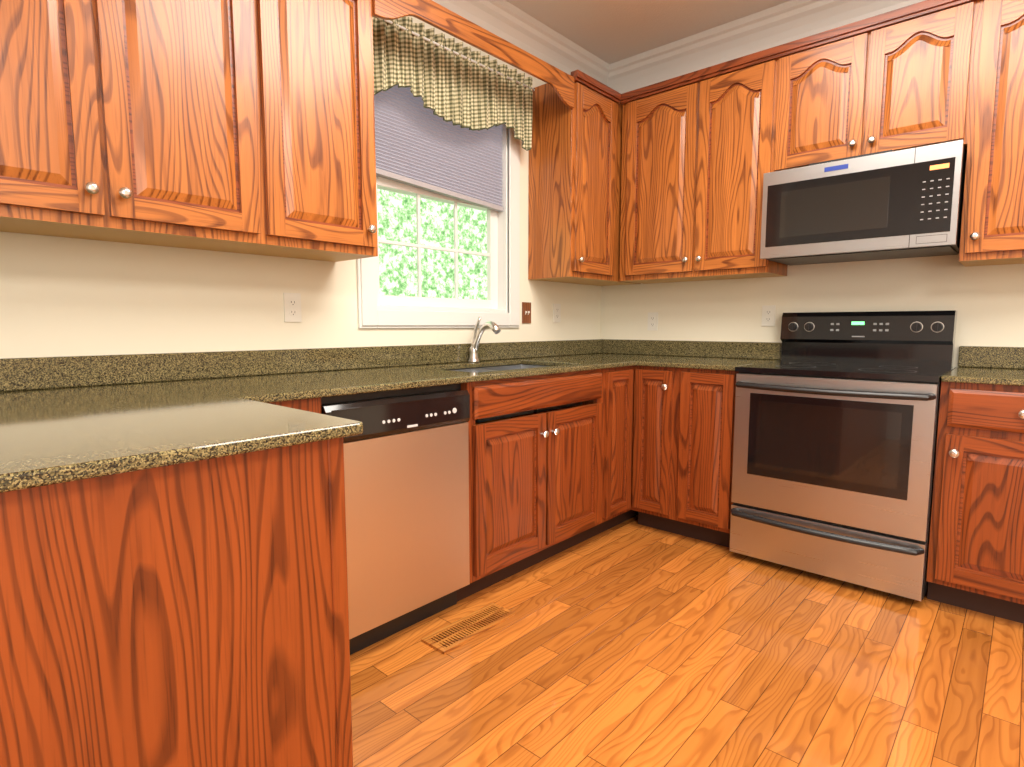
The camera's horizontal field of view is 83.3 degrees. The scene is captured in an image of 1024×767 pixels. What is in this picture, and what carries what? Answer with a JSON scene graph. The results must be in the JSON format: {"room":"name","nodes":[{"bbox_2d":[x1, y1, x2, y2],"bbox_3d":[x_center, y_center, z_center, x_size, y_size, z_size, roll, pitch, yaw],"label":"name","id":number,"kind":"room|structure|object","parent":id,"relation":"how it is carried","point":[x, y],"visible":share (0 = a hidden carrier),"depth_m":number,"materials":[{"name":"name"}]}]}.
{"room":"kitchen","nodes":[
{"label":"kitchen","id":0,"kind":"room"},
{"bbox_2d":[0,16,600,357],"bbox_3d":[-0.989,-0.493,2.251,0.150,2.740,4.900,5,8,42],"label":"wall","id":1,"kind":"structure","parent":0,"point":[62,296],"depth_m":2.03,"materials":[{"name":"beige paint"}]},
{"bbox_2d":[0,0,143,242],"bbox_3d":[-1.356,-0.939,1.440,0.320,1.050,0.576,5,8,42],"label":"upper cabinet","id":2,"kind":"object","parent":1,"relation":"attached to","point":[70,141],"depth_m":1.48,"materials":[{"name":"brown wood"}]},
{"bbox_2d":[124,0,291,255],"bbox_3d":[-1.060,-0.972,1.766,0.320,1.050,0.562,5,8,42],"label":"upper cabinet","id":3,"kind":"object","parent":1,"relation":"attached to","point":[241,126],"depth_m":1.74,"materials":[{"name":"brown wood"}]},
{"bbox_2d":[283,293,301,321],"bbox_3d":[-0.870,-0.301,2.283,0.007,0.114,0.070,5,8,42],"label":"electrical outlet","id":4,"kind":"object","parent":1,"relation":"attached to","point":[292,307],"visible":1,"depth_m":2.28,"materials":[{"name":"white plastic"}]},
{"bbox_2d":[272,0,377,261],"bbox_3d":[-0.793,-1.002,2.061,0.320,1.050,0.519,5,8,42],"label":"upper cabinet","id":5,"kind":"object","parent":1,"relation":"attached to","point":[328,44],"depth_m":2.02,"materials":[{"name":"brown wood"}]},
{"bbox_2d":[372,0,573,108],"bbox_3d":[-0.094,-1.483,2.572,0.018,0.155,1.244,5,8,42],"label":"valance board","id":6,"kind":"object","parent":5,"relation":"attached to","point":[455,25],"visible":1,"depth_m":2.50,"materials":[{"name":"brown wood"}]},
{"bbox_2d":[357,124,519,327],"bbox_3d":[-0.367,-0.929,2.885,0.169,1.295,1.059,5,8,42],"label":"window","id":7,"kind":"structure","parent":1,"relation":"in","point":[500,306],"depth_m":3.01,"materials":[{"name":"white paint"}]},
{"bbox_2d":[374,85,503,211],"bbox_3d":[-0.343,-1.192,2.837,0.036,0.552,0.847,5,8,42],"label":"window shade","id":8,"kind":"object","parent":7,"relation":"attached to","point":[418,145],"visible":0.54,"depth_m":2.79,"materials":[{"name":"grey fabric"}]},
{"bbox_2d":[372,15,534,150],"bbox_3d":[-0.252,-1.411,2.724,0.052,0.380,1.113,5,8,42],"label":"valance curtain","id":9,"kind":"object","parent":7,"relation":"hanging from","point":[448,79],"visible":0.98,"depth_m":2.68,"materials":[{"name":"fabric"}]},
{"bbox_2d":[432,0,611,87],"bbox_3d":[-0.939,-1.742,1.992,0.101,0.203,4.470,5,8,42],"label":"crown molding","id":10,"kind":"structure","parent":1,"relation":"attached to","point":[501,18],"depth_m":3.11,"materials":[{"name":"white paint"}]},
{"bbox_2d":[522,302,530,322],"bbox_3d":[0.088,-0.410,3.336,0.015,0.120,0.076,5,8,42],"label":"switch plate","id":11,"kind":"object","parent":1,"relation":"attached to","point":[526,312],"visible":1,"depth_m":3.33,"materials":[{"name":"brown wood"}]},
{"bbox_2d":[553,304,560,321],"bbox_3d":[0.277,-0.435,3.551,0.007,0.114,0.070,5,8,42],"label":"electrical outlet","id":12,"kind":"object","parent":1,"relation":"attached to","point":[556,312],"visible":1,"depth_m":3.55,"materials":[{"name":"white plastic"}]},
{"bbox_2d":[528,70,640,285],"bbox_3d":[0.480,-1.149,3.444,0.352,1.064,0.764,5,8,42],"label":"upper cabinet","id":13,"kind":"object","parent":1,"relation":"attached to","point":[574,190],"visible":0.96,"depth_m":3.20,"materials":[{"name":"brown wood"}]},
{"bbox_2d":[506,0,790,63],"bbox_3d":[0.851,-1.729,0.461,5.100,0.080,4.900,5,8,42],"label":"ceiling","id":14,"kind":"structure","parent":0,"point":[610,31],"depth_m":3.08,"materials":[{"name":"white paint"}]},
{"bbox_2d":[350,515,1023,766],"bbox_3d":[0.851,1.067,0.744,5.100,0.060,4.900,5,8,42],"label":"floor","id":15,"kind":"structure","parent":0,"point":[631,642],"depth_m":1.83,"materials":[{"name":"brown wood"}]},
{"bbox_2d":[0,437,352,766],"bbox_3d":[-1.399,0.574,0.884,1.200,0.892,1.862,5,8,42],"label":"base cabinet","id":16,"kind":"object","parent":15,"relation":"on","point":[193,614],"visible":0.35,"depth_m":0.93,"materials":[{"name":"brown wood"}]},
{"bbox_2d":[0,339,1023,492],"bbox_3d":[0.146,0.025,1.278,2.898,0.119,4.594,5,8,42],"label":"countertop","id":17,"kind":"structure","parent":16,"relation":"on","point":[63,419],"depth_m":1.73,"materials":[{"name":"stone"}]},
{"bbox_2d":[468,317,500,362],"bbox_3d":[-0.139,-0.219,2.882,0.211,0.232,0.058,5,8,42],"label":"faucet","id":18,"kind":"object","parent":17,"relation":"on","point":[475,342],"visible":1,"depth_m":2.91,"materials":[{"name":"silver metal"}]},
{"bbox_2d":[449,364,581,422],"bbox_3d":[-0.044,0.029,2.734,0.454,0.180,0.790,5,8,42],"label":"sink","id":19,"kind":"object","parent":17,"relation":"in","point":[494,368],"visible":0.12,"depth_m":2.80,"materials":[{"name":"silver metal"}]},
{"bbox_2d":[269,398,320,413],"bbox_3d":[-0.890,0.475,1.863,0.600,0.892,0.283,5,8,42],"label":"cabinet filler","id":20,"kind":"object","parent":15,"relation":"on","point":[312,405],"depth_m":1.69,"materials":[{"name":"brown wood"}]},
{"bbox_2d":[321,383,469,654],"bbox_3d":[-0.573,0.444,2.171,0.586,0.892,0.594,5,8,42],"label":"dishwasher","id":21,"kind":"object","parent":15,"relation":"on","point":[406,463],"visible":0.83,"depth_m":1.98,"materials":[{"name":"silver metal"}]},
{"bbox_2d":[421,603,514,653],"bbox_3d":[-0.153,0.893,2.116,0.122,0.008,0.360,5,8,42],"label":"floor vent","id":22,"kind":"object","parent":15,"relation":"in","point":[452,636],"visible":1,"depth_m":2.10,"materials":[{"name":"brown wood"}]},
{"bbox_2d":[501,366,633,545],"bbox_3d":[0.295,0.344,3.157,0.620,0.892,0.346,5,8,42],"label":"base cabinet","id":23,"kind":"object","parent":15,"relation":"on","point":[543,485],"depth_m":2.66,"materials":[{"name":"brown wood"}]},
{"bbox_2d":[631,366,737,547],"bbox_3d":[1.045,0.346,3.136,0.558,0.892,0.652,5,8,42],"label":"base cabinet","id":24,"kind":"object","parent":15,"relation":"on","point":[683,441],"visible":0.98,"depth_m":2.91,"materials":[{"name":"brown wood"}]},
{"bbox_2d":[729,310,956,600],"bbox_3d":[1.514,0.254,2.657,0.760,1.172,0.747,5,8,42],"label":"range","id":25,"kind":"object","parent":15,"relation":"on","point":[835,432],"visible":0.96,"depth_m":2.46,"materials":[{"name":"silver metal"}]},
{"bbox_2d":[926,381,1023,623],"bbox_3d":[2.175,0.448,2.124,0.953,0.892,0.652,5,8,42],"label":"base cabinet","id":26,"kind":"object","parent":15,"relation":"on","point":[976,553],"visible":1,"depth_m":2.14,"materials":[{"name":"brown wood"}]},
{"bbox_2d":[601,253,1023,366],"bbox_3d":[2.496,-0.499,2.310,4.950,2.740,0.150,5,8,42],"label":"wall","id":27,"kind":"structure","parent":0,"point":[986,302],"depth_m":2.99,"materials":[{"name":"beige paint"}]},
{"bbox_2d":[647,312,657,329],"bbox_3d":[0.895,-0.395,3.661,0.070,0.114,0.007,5,8,42],"label":"electrical outlet","id":28,"kind":"object","parent":27,"relation":"attached to","point":[652,320],"visible":1,"depth_m":3.66,"materials":[{"name":"white plastic"}]},
{"bbox_2d":[619,46,787,283],"bbox_3d":[1.060,-1.120,3.225,0.861,1.050,0.320,5,8,42],"label":"upper cabinet","id":29,"kind":"object","parent":27,"relation":"attached to","point":[704,150],"depth_m":3.07,"materials":[{"name":"brown wood"}]},
{"bbox_2d":[612,0,924,93],"bbox_3d":[2.356,-1.757,2.139,4.800,0.203,0.101,5,8,42],"label":"crown molding","id":30,"kind":"structure","parent":27,"relation":"attached to","point":[783,23],"depth_m":3.11,"materials":[{"name":"white paint"}]},
{"bbox_2d":[761,305,775,325],"bbox_3d":[1.421,-0.375,3.188,0.070,0.114,0.007,5,8,42],"label":"electrical outlet","id":31,"kind":"object","parent":27,"relation":"attached to","point":[768,315],"visible":1,"depth_m":3.19,"materials":[{"name":"white plastic"}]},
{"bbox_2d":[775,0,982,170],"bbox_3d":[1.662,-1.299,2.663,0.758,0.580,0.320,5,8,42],"label":"upper cabinet","id":32,"kind":"object","parent":27,"relation":"attached to","point":[904,78],"depth_m":2.50,"materials":[{"name":"brown wood"}]},
{"bbox_2d":[760,140,966,265],"bbox_3d":[1.625,-0.799,2.679,0.756,0.415,0.417,5,8,42],"label":"microwave","id":33,"kind":"object","parent":32,"relation":"attached to","point":[892,204],"visible":1,"depth_m":2.50,"materials":[{"name":"silver metal"}]},
{"bbox_2d":[959,0,1023,266],"bbox_3d":[2.128,-1.023,2.269,0.496,1.050,0.320,5,8,42],"label":"upper cabinet","id":34,"kind":"object","parent":27,"relation":"attached to","point":[992,224],"depth_m":2.26,"materials":[{"name":"brown wood"}]},
{"label":"outside","id":35,"kind":"structure","parent":0,"visible":0},
{"bbox_2d":[377,189,486,299],"bbox_3d":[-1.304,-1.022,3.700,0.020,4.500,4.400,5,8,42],"label":"window glass","id":36,"kind":"object","parent":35,"point":[397,263],"depth_m":4.44,"materials":[{"name":"glass"}]}
]}

